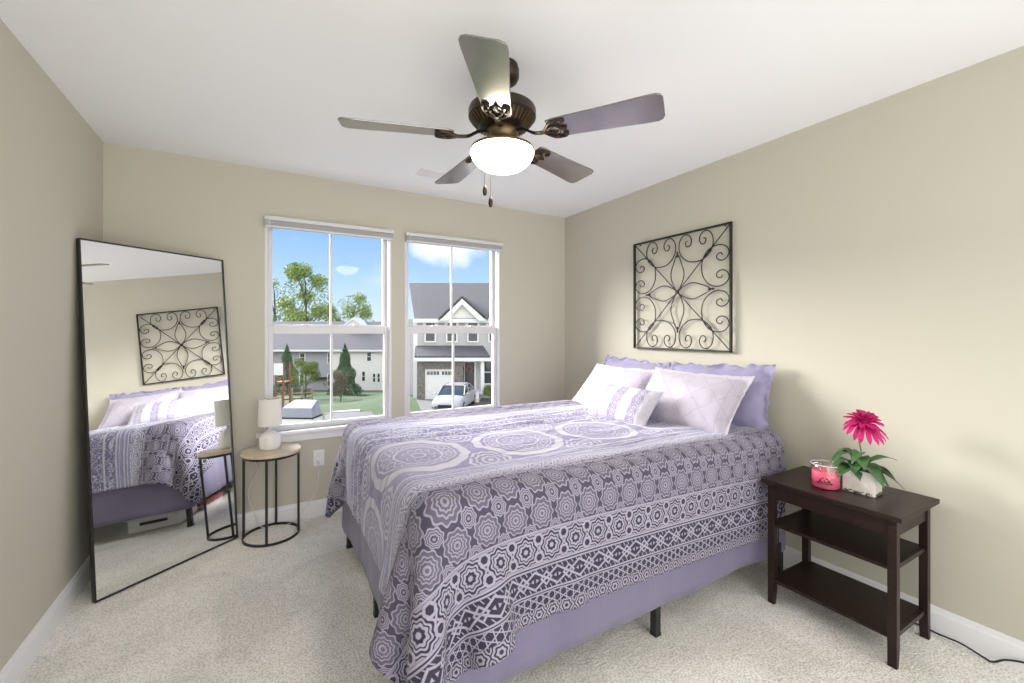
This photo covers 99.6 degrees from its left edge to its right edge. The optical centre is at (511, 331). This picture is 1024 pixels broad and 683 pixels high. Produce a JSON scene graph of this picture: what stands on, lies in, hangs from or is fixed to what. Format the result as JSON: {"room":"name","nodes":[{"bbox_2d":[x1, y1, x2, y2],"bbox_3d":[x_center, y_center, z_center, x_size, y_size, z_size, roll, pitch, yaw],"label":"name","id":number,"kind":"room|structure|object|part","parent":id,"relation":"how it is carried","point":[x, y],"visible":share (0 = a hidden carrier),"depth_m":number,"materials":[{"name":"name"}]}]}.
{"room":"bedroom","nodes":[
{"label":"bedroom","id":0,"kind":"room"},
{"bbox_2d":[0,19,102,670],"bbox_3d":[-1.391,0.103,0.662,0.130,2.448,4.300,0,0,-30],"label":"wall","id":1,"kind":"structure","parent":0,"point":[51,158],"depth_m":1.83,"materials":[{"name":"beige paint"}]},
{"bbox_2d":[0,555,90,682],"bbox_3d":[-1.357,1.270,0.748,0.014,0.114,4.156,0,0,-30],"label":"baseboard","id":2,"kind":"structure","parent":1,"relation":"attached to","point":[14,670],"depth_m":1.83,"materials":[{"name":"white paint"}]},
{"bbox_2d":[103,142,564,513],"bbox_3d":[-0.979,0.103,3.461,3.650,2.448,0.130,0,0,-30],"label":"wall","id":3,"kind":"structure","parent":0,"point":[157,200],"depth_m":3.04,"materials":[{"name":"beige paint"}]},
{"bbox_2d":[237,498,342,530],"bbox_3d":[-0.943,1.270,3.399,3.390,0.114,0.014,0,0,-30],"label":"baseboard","id":4,"kind":"structure","parent":3,"relation":"attached to","point":[286,513],"depth_m":3.02,"materials":[{"name":"white paint"}]},
{"bbox_2d":[256,424,347,442],"bbox_3d":[-0.894,0.732,3.426,1.950,0.080,0.075,0,0,-30],"label":"trim","id":5,"kind":"structure","parent":3,"relation":"attached to","point":[328,431],"depth_m":3.10,"materials":[{"name":"white paint"}]},
{"bbox_2d":[313,449,323,466],"bbox_3d":[-1.400,0.912,3.136,0.074,0.116,0.009,0,0,-30],"label":"wall outlet","id":6,"kind":"object","parent":3,"relation":"attached to","point":[317,454],"visible":1,"depth_m":3.13,"materials":[{"name":"white plastic"}]},
{"bbox_2d":[264,220,391,431],"bbox_3d":[-1.351,-0.045,3.237,0.868,1.475,0.124,0,0,-30],"label":"window","id":7,"kind":"structure","parent":3,"relation":"in","point":[270,328],"depth_m":3.21,"materials":[{"name":"white plastic"}]},
{"bbox_3d":[-1.365,-0.384,3.260,0.820,0.768,0.034,0,0,-30],"label":"sash","id":8,"kind":"part","parent":7,"relation":"part of","materials":[{"name":"white plastic"}]},
{"bbox_3d":[-1.344,0.317,3.224,0.820,0.725,0.034,0,0,-30],"label":"sash","id":9,"kind":"part","parent":7,"relation":"part of","materials":[{"name":"white plastic"}]},
{"bbox_2d":[264,215,393,240],"bbox_3d":[-1.305,-0.753,3.162,0.874,0.075,0.057,0,0,-30],"label":"window blind","id":10,"kind":"object","parent":7,"relation":"attached to","point":[275,222],"visible":1,"depth_m":3.12,"materials":[{"name":"white plastic"}]},
{"bbox_3d":[-1.306,-0.723,3.165,0.866,0.013,0.046,0,0,-30],"label":"rail","id":11,"kind":"part","parent":10,"relation":"part of","materials":[{"name":"white plastic"}]},
{"bbox_2d":[405,236,499,415],"bbox_3d":[-0.512,-0.045,3.723,0.866,1.475,0.124,0,0,-30],"label":"window","id":12,"kind":"structure","parent":3,"relation":"in","point":[494,328],"depth_m":3.76,"materials":[{"name":"white plastic"}]},
{"bbox_3d":[-0.526,-0.384,3.747,0.818,0.768,0.034,0,0,-30],"label":"sash","id":13,"kind":"part","parent":12,"relation":"part of","materials":[{"name":"white plastic"}]},
{"bbox_3d":[-0.505,0.317,3.710,0.818,0.725,0.034,0,0,-30],"label":"sash","id":14,"kind":"part","parent":12,"relation":"part of","materials":[{"name":"white plastic"}]},
{"bbox_2d":[405,232,502,251],"bbox_3d":[-0.465,-0.753,3.648,0.872,0.075,0.057,0,0,-30],"label":"window blind","id":15,"kind":"object","parent":12,"relation":"attached to","point":[411,237],"visible":1,"depth_m":3.61,"materials":[{"name":"white plastic"}]},
{"bbox_3d":[-0.467,-0.723,3.651,0.864,0.013,0.046,0,0,-30],"label":"rail","id":16,"kind":"part","parent":15,"relation":"part of","materials":[{"name":"white plastic"}]},
{"bbox_2d":[0,0,1023,217],"bbox_3d":[0.100,-1.181,1.601,3.650,0.120,4.430,0,0,-30],"label":"ceiling","id":17,"kind":"structure","parent":0,"point":[266,84],"depth_m":1.87,"materials":[{"name":"white paint"}]},
{"bbox_2d":[416,167,467,182],"bbox_3d":[-0.500,-1.117,3.097,0.340,0.008,0.150,0,0,-30],"label":"ceiling vent","id":18,"kind":"object","parent":17,"relation":"in","point":[424,172],"visible":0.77,"depth_m":3.05,"materials":[{"name":"white metal"}]},
{"bbox_2d":[337,34,664,207],"bbox_3d":[-0.070,-0.811,1.864,1.246,0.619,1.197,0,0,-30],"label":"ceiling fan","id":19,"kind":"object","parent":17,"relation":"hanging from","point":[502,115],"visible":1,"depth_m":1.71,"materials":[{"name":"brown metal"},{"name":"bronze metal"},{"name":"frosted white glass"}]},
{"bbox_3d":[-0.457,-0.819,1.736,0.441,0.037,0.144,0,0,-12],"label":"fan blade","id":20,"kind":"part","parent":19,"relation":"part of","materials":[{"name":"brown wood"}]},
{"bbox_3d":[-0.255,-0.819,2.194,0.144,0.037,0.441,0,0,-30],"label":"fan blade","id":21,"kind":"part","parent":19,"relation":"part of","materials":[{"name":"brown wood"}]},
{"bbox_3d":[-0.110,-0.575,1.758,0.018,0.046,0.018,0,0,-30],"label":"chain pull","id":22,"kind":"part","parent":19,"relation":"part of","materials":[{"name":"brown metal"}]},
{"bbox_3d":[-0.069,-0.819,1.416,0.144,0.037,0.426,0,0,4],"label":"fan blade","id":23,"kind":"part","parent":19,"relation":"part of","materials":[{"name":"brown wood"}]},
{"bbox_3d":[-0.086,-0.680,1.748,0.004,0.265,0.004,0,0,-30],"label":"pull chain","id":24,"kind":"part","parent":19,"relation":"part of","materials":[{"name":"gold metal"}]},
{"bbox_3d":[-0.086,-0.525,1.748,0.018,0.046,0.018,0,0,-30],"label":"chain pull","id":25,"kind":"part","parent":19,"relation":"part of","materials":[{"name":"brown metal"}]},
{"bbox_3d":[-0.041,-0.721,1.826,0.266,0.092,0.266,0,0,-30],"label":"lamp shade","id":26,"kind":"part","parent":19,"relation":"part of","materials":[{"name":"white glass"}]},
{"bbox_3d":[0.237,-0.819,2.136,0.144,0.037,0.432,0,0,42],"label":"fan blade","id":27,"kind":"part","parent":19,"relation":"part of","materials":[{"name":"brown wood"}]},
{"bbox_3d":[0.349,-0.819,1.657,0.441,0.037,0.144,0,0,23],"label":"fan blade","id":28,"kind":"part","parent":19,"relation":"part of","materials":[{"name":"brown wood"}]},
{"bbox_2d":[19,511,1023,682],"bbox_3d":[0.100,1.387,1.601,3.650,0.120,4.430,0,0,-30],"label":"floor","id":29,"kind":"structure","parent":0,"point":[299,609],"depth_m":1.89,"materials":[{"name":"carpet"}]},
{"bbox_2d":[76,238,237,602],"bbox_3d":[-1.976,0.427,2.481,0.171,1.796,0.729,0,0,22],"label":"floor mirror","id":30,"kind":"object","parent":29,"relation":"on","point":[161,487],"visible":1,"depth_m":2.40,"materials":[{"name":"mirror"}]},
{"bbox_2d":[240,442,300,547],"bbox_3d":[-1.571,1.046,2.829,0.346,0.562,0.346,0,0,-30],"label":"side table","id":31,"kind":"object","parent":29,"relation":"on","point":[286,450],"visible":0.88,"depth_m":2.77,"materials":[{"name":"brown wood"}]},
{"bbox_3d":[-1.721,1.050,2.777,0.014,0.530,0.014,0,0,-19],"label":"leg","id":32,"kind":"part","parent":31,"relation":"part of","materials":[{"name":"black metal"}]},
{"bbox_3d":[-1.518,1.050,2.679,0.014,0.530,0.014,0,0,-19],"label":"leg","id":33,"kind":"part","parent":31,"relation":"part of","materials":[{"name":"black metal"}]},
{"bbox_2d":[257,397,281,450],"bbox_3d":[-1.589,0.600,2.841,0.140,0.330,0.140,0,0,-30],"label":"table lamp","id":34,"kind":"object","parent":31,"relation":"on","point":[269,408],"visible":1,"depth_m":2.79,"materials":[{"name":"white ceramic"}]},
{"bbox_3d":[-1.589,0.522,2.841,0.140,0.175,0.140,0,0,-30],"label":"lamp shade","id":35,"kind":"part","parent":34,"relation":"part of","materials":[{"name":"white fabric"}]},
{"bbox_3d":[-1.623,1.050,2.979,0.014,0.530,0.014,0,0,-19],"label":"leg","id":36,"kind":"part","parent":31,"relation":"part of","materials":[{"name":"black metal"}]},
{"bbox_3d":[-1.420,1.050,2.881,0.014,0.530,0.014,0,0,-19],"label":"leg","id":37,"kind":"part","parent":31,"relation":"part of","materials":[{"name":"black metal"}]},
{"bbox_2d":[248,459,320,527],"bbox_3d":[-1.555,1.035,2.980,0.451,0.579,0.087,0,0,-32],"label":"power cord","id":38,"kind":"object","parent":29,"relation":"on","point":[319,460],"visible":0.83,"depth_m":2.94,"materials":[{"name":"white plastic"}]},
{"bbox_2d":[346,536,782,637],"bbox_3d":[0.234,1.139,2.529,2.034,0.376,1.520,0,0,-30],"label":"platform bed","id":39,"kind":"object","parent":29,"relation":"on","point":[655,615],"visible":0.16,"depth_m":1.89,"materials":[{"name":"black metal"}]},
{"bbox_3d":[-1.002,1.155,2.670,0.032,0.328,0.032,0,0,-30],"label":"leg","id":40,"kind":"part","parent":39,"relation":"part of","materials":[{"name":"black metal"}]},
{"bbox_3d":[-0.631,1.155,2.029,0.032,0.328,0.032,0,0,-30],"label":"leg","id":41,"kind":"part","parent":39,"relation":"part of","materials":[{"name":"black metal"}]},
{"bbox_2d":[342,501,784,682],"bbox_3d":[0.220,0.959,2.519,2.054,0.465,1.575,0,0,-30],"label":"bed skirt","id":42,"kind":"object","parent":39,"relation":"hanging from","point":[540,641],"visible":0.2,"depth_m":1.77,"materials":[{"name":"purple fabric"}]},
{"bbox_3d":[0.629,1.155,1.900,0.032,0.328,0.032,0,0,-30],"label":"leg","id":43,"kind":"part","parent":39,"relation":"part of","materials":[{"name":"black metal"}]},
{"bbox_3d":[1.471,1.155,2.388,0.032,0.328,0.032,0,0,-30],"label":"leg","id":44,"kind":"part","parent":39,"relation":"part of","materials":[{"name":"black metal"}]},
{"bbox_3d":[0.238,0.774,2.531,2.040,0.349,1.510,0,0,-30],"label":"mattress","id":45,"kind":"object","parent":39,"relation":"on","visible":0},
{"bbox_2d":[325,400,785,682],"bbox_3d":[0.171,0.903,2.469,2.193,0.766,1.836,0,0,-30],"label":"comforter","id":46,"kind":"object","parent":45,"relation":"on","point":[481,526],"visible":0.91,"depth_m":1.71,"materials":[{"name":"purple fabric"}]},
{"bbox_2d":[572,363,654,404],"bbox_3d":[0.730,0.427,3.209,0.306,0.339,0.700,0,0,-27],"label":"pillow sham","id":47,"kind":"object","parent":46,"relation":"on","point":[639,378],"visible":0.54,"depth_m":3.20,"materials":[{"name":"white fabric"}]},
{"bbox_2d":[587,383,663,425],"bbox_3d":[0.699,0.459,2.752,0.205,0.221,0.508,0,0,-33],"label":"accent pillow","id":48,"kind":"object","parent":46,"relation":"on","point":[630,405],"visible":0.88,"depth_m":2.66,"materials":[{"name":"fabric"}]},
{"bbox_2d":[646,367,754,433],"bbox_3d":[1.056,0.415,2.641,0.305,0.346,0.683,0,0,-33],"label":"pillow sham","id":49,"kind":"object","parent":46,"relation":"on","point":[707,402],"visible":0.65,"depth_m":2.51,"materials":[{"name":"white fabric"}]},
{"bbox_2d":[604,355,670,369],"bbox_3d":[0.906,0.411,3.322,0.186,0.444,0.708,0,0,-25],"label":"pillow","id":50,"kind":"object","parent":45,"relation":"on","point":[625,362],"visible":0.23,"depth_m":3.32,"materials":[{"name":"purple fabric"}]},
{"bbox_2d":[671,361,775,429],"bbox_3d":[1.266,0.401,2.704,0.181,0.436,0.691,0,0,-35],"label":"pillow","id":51,"kind":"object","parent":45,"relation":"on","point":[752,411],"visible":0.36,"depth_m":2.48,"materials":[{"name":"purple fabric"}]},
{"bbox_2d":[761,466,939,669],"bbox_3d":[1.537,1.024,2.004,0.400,0.606,0.545,0,0,-30],"label":"nightstand","id":52,"kind":"object","parent":29,"relation":"on","point":[866,528],"visible":0.98,"depth_m":1.90,"materials":[{"name":"brown wood"}]},
{"bbox_3d":[1.279,1.034,2.126,0.031,0.586,0.031,0,0,-30],"label":"leg","id":53,"kind":"part","parent":52,"relation":"part of","materials":[{"name":"brown wood"}]},
{"bbox_2d":[777,502,785,572],"bbox_3d":[1.470,1.094,2.269,0.306,0.463,0.016,0,0,-30],"label":"charging cable","id":54,"kind":"object","parent":52,"relation":"hanging from","point":[778,542],"visible":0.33,"depth_m":2.20,"materials":[{"name":"black plastic"}]},
{"bbox_3d":[1.417,1.211,2.203,0.286,0.020,0.016,0,0,-30],"label":"rail","id":55,"kind":"part","parent":52,"relation":"part of","materials":[{"name":"brown wood"}]},
{"bbox_3d":[1.417,0.939,2.203,0.286,0.020,0.016,0,0,-30],"label":"rail","id":56,"kind":"part","parent":52,"relation":"part of","materials":[{"name":"brown wood"}]},
{"bbox_3d":[1.553,1.034,2.284,0.031,0.586,0.031,0,0,-30],"label":"leg","id":57,"kind":"part","parent":52,"relation":"part of","materials":[{"name":"brown wood"}]},
{"bbox_2d":[810,460,839,489],"bbox_3d":[1.461,0.660,2.018,0.118,0.122,0.117,0,0,-30],"label":"candle jar","id":58,"kind":"object","parent":52,"relation":"on","point":[822,477],"visible":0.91,"depth_m":1.98,"materials":[{"name":"pink glass"}]},
{"bbox_2d":[774,561,918,636],"bbox_3d":[1.534,1.211,2.002,0.340,0.016,0.447,0,0,-30],"label":"shelf","id":59,"kind":"object","parent":52,"relation":"attached to","point":[862,603],"depth_m":1.98,"materials":[{"name":"brown wood"}]},
{"bbox_2d":[774,510,918,568],"bbox_3d":[1.534,0.939,2.002,0.340,0.016,0.447,0,0,-30],"label":"shelf","id":60,"kind":"object","parent":52,"relation":"attached to","point":[859,542],"depth_m":1.97,"materials":[{"name":"brown wood"}]},
{"bbox_2d":[830,409,905,497],"bbox_3d":[1.591,0.536,1.956,0.274,0.373,0.201,0,0,27],"label":"flower planter","id":61,"kind":"object","parent":52,"relation":"on","point":[859,475],"visible":1,"depth_m":1.92,"materials":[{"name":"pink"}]},
{"bbox_3d":[1.581,0.670,1.955,0.086,0.102,0.120,0,0,-34],"label":"pot","id":62,"kind":"part","parent":61,"relation":"part of","materials":[{"name":"white ceramic"}]},
{"bbox_3d":[1.570,0.714,1.923,0.147,0.017,0.065,0,0,21],"label":"pebble trim","id":63,"kind":"part","parent":61,"relation":"part of","materials":[{"name":"white stone"}]},
{"bbox_3d":[1.515,1.034,1.719,0.031,0.586,0.031,0,0,-30],"label":"leg","id":64,"kind":"part","parent":52,"relation":"part of","materials":[{"name":"brown wood"}]},
{"bbox_3d":[1.651,1.211,1.801,0.286,0.020,0.016,0,0,-30],"label":"rail","id":65,"kind":"part","parent":52,"relation":"part of","materials":[{"name":"brown wood"}]},
{"bbox_3d":[1.651,0.939,1.801,0.286,0.020,0.016,0,0,-30],"label":"rail","id":66,"kind":"part","parent":52,"relation":"part of","materials":[{"name":"brown wood"}]},
{"bbox_3d":[1.789,1.034,1.878,0.031,0.586,0.031,0,0,-30],"label":"leg","id":67,"kind":"part","parent":52,"relation":"part of","materials":[{"name":"brown wood"}]},
{"bbox_2d":[915,623,1023,663],"bbox_3d":[1.878,1.300,1.839,0.037,0.051,1.100,0,0,-31],"label":"extension cord","id":68,"kind":"object","parent":29,"relation":"on","point":[969,648],"visible":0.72,"depth_m":1.77,"materials":[{"name":"black plastic"}]},
{"bbox_2d":[565,46,1023,641],"bbox_3d":[1.655,0.103,2.427,0.130,2.448,4.300,0,0,-30],"label":"wall","id":69,"kind":"structure","parent":0,"point":[878,246],"depth_m":2.09,"materials":[{"name":"beige paint"}]},
{"bbox_2d":[633,221,732,352],"bbox_3d":[1.181,-0.283,3.083,0.031,0.824,0.824,0,0,-30],"label":"wall art","id":70,"kind":"object","parent":69,"relation":"attached to","point":[730,249],"visible":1,"depth_m":3.01,"materials":[{"name":"black metal"}]},
{"bbox_3d":[1.072,-0.490,3.259,0.012,0.395,0.395,0,0,-30],"label":"diagonal rod","id":71,"kind":"part","parent":70,"relation":"part of","materials":[{"name":"black metal"}]},
{"bbox_3d":[1.072,-0.076,3.259,0.012,0.395,0.395,0,0,-30],"label":"diagonal rod","id":72,"kind":"part","parent":70,"relation":"part of","materials":[{"name":"black metal"}]},
{"bbox_3d":[1.280,-0.076,2.901,0.012,0.395,0.395,0,0,-30],"label":"diagonal rod","id":73,"kind":"part","parent":70,"relation":"part of","materials":[{"name":"black metal"}]},
{"bbox_3d":[1.280,-0.490,2.901,0.012,0.395,0.395,0,0,-30],"label":"diagonal rod","id":74,"kind":"part","parent":70,"relation":"part of","materials":[{"name":"black metal"}]},
{"bbox_2d":[783,545,1023,672],"bbox_3d":[1.563,1.270,2.441,0.014,0.114,4.156,0,0,-30],"label":"baseboard","id":75,"kind":"structure","parent":69,"relation":"attached to","point":[989,642],"depth_m":1.83,"materials":[{"name":"white paint"}]},
{"label":"outside","id":76,"kind":"structure","parent":0,"visible":0},
{"bbox_2d":[416,398,491,410],"bbox_3d":[-2.779,4.787,25.450,7.405,0.180,11.415,0,0,-4],"label":"driveway","id":77,"kind":"structure","parent":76,"point":[425,405],"depth_m":28.44,"materials":[{"name":"concrete"}]},
{"bbox_2d":[432,382,475,409],"bbox_3d":[-3.510,3.960,26.866,2.180,1.475,4.670,0,0,7],"label":"car","id":78,"kind":"object","parent":77,"relation":"on","point":[464,392],"visible":0.89,"depth_m":25.87,"materials":[{"name":"silver metal"}]},
{"bbox_2d":[438,405,451,407],"bbox_3d":[-3.808,4.217,24.585,0.840,0.160,0.070,0,0,7],"label":"grille","id":79,"kind":"object","parent":78,"relation":"attached to","point":[439,406],"depth_m":24.55,"materials":[{"name":"black plastic"}]},
{"bbox_3d":[-3.466,3.517,27.203,1.680,0.540,2.950,0,0,7],"label":"cabin glass","id":80,"kind":"part","parent":78,"relation":"part of","materials":[{"name":"grey"}]},
{"bbox_2d":[482,384,491,400],"bbox_3d":[-1.502,4.142,29.479,1.073,1.194,1.108,0,0,-14],"label":"shrub","id":81,"kind":"object","parent":77,"relation":"on","point":[488,388],"visible":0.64,"depth_m":29.45,"materials":[{"name":"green plant"}]},
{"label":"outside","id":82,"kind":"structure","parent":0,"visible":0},
{"bbox_2d":[277,390,420,419],"bbox_3d":[-5.000,8.877,65.000,171.648,8.300,167.284,0,0,-30],"label":"ground","id":83,"kind":"structure","parent":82,"point":[368,400],"depth_m":32.24,"materials":[{"name":"green plant"}]},
{"bbox_2d":[273,278,289,321],"bbox_3d":[-44.450,-0.444,82.053,7.699,19.979,7.459,0,0,-30],"label":"deciduous tree","id":84,"kind":"object","parent":83,"relation":"on","point":[275,283],"visible":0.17,"depth_m":82.46,"materials":[{"name":"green plant"}]},
{"bbox_2d":[273,362,290,407],"bbox_3d":[-16.116,3.634,29.915,1.180,3.100,1.070,0,0,0],"label":"playset","id":85,"kind":"object","parent":83,"relation":"on","point":[278,367],"visible":0.77,"depth_m":29.45,"materials":[{"name":"brown wood"}]},
{"bbox_3d":[-16.086,3.634,29.500,0.100,3.100,0.100,0,0,0],"label":"post","id":86,"kind":"part","parent":85,"relation":"part of","materials":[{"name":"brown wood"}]},
{"bbox_3d":[-15.866,2.534,29.410,0.600,0.800,0.060,0,0,0],"label":"white panel","id":87,"kind":"part","parent":85,"relation":"part of","materials":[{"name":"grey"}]},
{"bbox_3d":[-15.586,3.634,29.500,0.100,3.100,0.100,0,0,0],"label":"post","id":88,"kind":"part","parent":85,"relation":"part of","materials":[{"name":"brown wood"}]},
{"bbox_3d":[-15.586,3.634,30.400,0.100,3.100,0.100,0,0,0],"label":"post","id":89,"kind":"part","parent":85,"relation":"part of","materials":[{"name":"brown wood"}]},
{"bbox_2d":[277,343,304,394],"bbox_3d":[-23.406,3.845,45.016,3.504,5.348,3.453,0,0,-30],"label":"evergreen tree","id":90,"kind":"object","parent":83,"relation":"on","point":[286,354],"visible":0.53,"depth_m":44.84,"materials":[{"name":"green plant"}]},
{"bbox_2d":[284,387,312,401],"bbox_3d":[-16.642,4.928,33.656,0.220,1.391,2.750,0,0,26],"label":"rail fence","id":91,"kind":"object","parent":83,"relation":"on","point":[311,388],"visible":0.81,"depth_m":33.92,"materials":[{"name":"brown wood"}]},
{"bbox_2d":[282,400,322,423],"bbox_3d":[-8.421,3.749,17.399,1.280,1.957,0.840,0,0,3],"label":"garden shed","id":92,"kind":"object","parent":83,"relation":"on","point":[297,411],"visible":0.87,"depth_m":17.02,"materials":[{"name":"grey"}]},
{"bbox_2d":[288,358,320,397],"bbox_3d":[-18.392,4.104,38.596,2.440,3.662,2.831,0,0,-6],"label":"deciduous tree","id":93,"kind":"object","parent":83,"relation":"on","point":[308,369],"visible":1,"depth_m":38.09,"materials":[{"name":"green plant"}]},
{"bbox_2d":[276,261,337,321],"bbox_3d":[-37.189,-1.567,78.613,10.115,21.563,11.279,0,0,-30],"label":"deciduous tree","id":94,"kind":"object","parent":83,"relation":"on","point":[296,273],"visible":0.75,"depth_m":75.95,"materials":[{"name":"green plant"}]},
{"bbox_2d":[273,317,382,389],"bbox_3d":[-32.069,2.866,58.575,39.169,9.523,12.850,0,0,0],"label":"house","id":95,"kind":"structure","parent":83,"relation":"on","point":[365,350],"depth_m":52.99,"materials":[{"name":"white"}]},
{"bbox_3d":[-20.667,-1.310,57.650,3.028,1.172,2.700,0,0,0],"label":"gable trim","id":96,"kind":"part","parent":95,"relation":"part of","materials":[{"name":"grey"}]},
{"bbox_2d":[323,370,353,401],"bbox_3d":[-13.889,4.289,34.998,2.191,2.725,2.119,0,0,32],"label":"shrub","id":97,"kind":"object","parent":83,"relation":"on","point":[339,380],"visible":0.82,"depth_m":34.99,"materials":[{"name":"grey plant"}]},
{"bbox_2d":[326,343,363,395],"bbox_3d":[-16.987,3.809,43.983,3.633,5.257,3.556,0,0,-30],"label":"evergreen tree","id":98,"kind":"object","parent":83,"relation":"on","point":[344,361],"visible":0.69,"depth_m":43.71,"materials":[{"name":"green plant"}]},
{"bbox_2d":[327,292,374,321],"bbox_3d":[-34.352,0.825,91.973,9.741,19.103,9.286,0,0,-30],"label":"deciduous tree","id":99,"kind":"object","parent":83,"relation":"on","point":[367,311],"visible":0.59,"depth_m":92.06,"materials":[{"name":"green plant"}]},
{"bbox_2d":[408,283,491,401],"bbox_3d":[-2.623,0.298,34.950,12.119,8.858,12.100,0,0,0],"label":"house","id":100,"kind":"structure","parent":83,"relation":"on","point":[430,354],"depth_m":30.92,"materials":[{"name":"grey"}]},
{"bbox_3d":[-5.835,0.000,30.945,0.630,1.289,0.030,0,0,0],"label":"pane","id":101,"kind":"part","parent":100,"relation":"part of","materials":[{"name":"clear glass"}]},
{"bbox_3d":[-5.057,3.650,30.275,2.051,2.155,0.050,0,0,0],"label":"garage door","id":102,"kind":"part","parent":100,"relation":"part of","materials":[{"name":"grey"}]},
{"bbox_3d":[-4.296,0.000,30.945,0.630,1.289,0.030,0,0,0],"label":"pane","id":103,"kind":"part","parent":100,"relation":"part of","materials":[{"name":"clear glass"}]},
{"bbox_3d":[-3.437,-1.569,30.530,3.293,1.546,0.300,0,0,0],"label":"gable trim","id":104,"kind":"part","parent":100,"relation":"part of","materials":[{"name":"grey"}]},
{"bbox_3d":[-3.025,3.079,30.915,0.680,1.861,0.070,0,0,0],"label":"door","id":105,"kind":"part","parent":100,"relation":"part of","materials":[{"name":"grey paint"}]},
{"bbox_3d":[-3.018,3.043,30.925,0.924,2.076,0.150,0,0,0],"label":"door frame","id":106,"kind":"part","parent":100,"relation":"part of","materials":[{"name":"grey wood"}]},
{"bbox_3d":[-2.792,0.000,30.945,0.630,1.289,0.030,0,0,0],"label":"pane","id":107,"kind":"part","parent":100,"relation":"part of","materials":[{"name":"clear glass"}]},
{"bbox_3d":[-1.647,2.864,30.965,0.700,1.600,0.030,0,0,0],"label":"pane","id":108,"kind":"part","parent":100,"relation":"part of","materials":[{"name":"clear glass"}]},
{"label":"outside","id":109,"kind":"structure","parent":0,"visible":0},
{"bbox_2d":[325,411,374,419],"bbox_3d":[-9.064,4.821,24.400,3.983,0.249,2.400,0,0,0],"label":"path","id":110,"kind":"structure","parent":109,"point":[338,415],"depth_m":24.54,"materials":[{"name":"grey concrete"}]},
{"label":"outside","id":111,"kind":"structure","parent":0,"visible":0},
{"bbox_2d":[333,409,359,412],"bbox_3d":[-9.894,4.808,25.800,1.638,0.274,0.634,0,0,-15],"label":"path","id":112,"kind":"structure","parent":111,"point":[354,410],"depth_m":25.70,"materials":[{"name":"grey concrete"}]}
]}

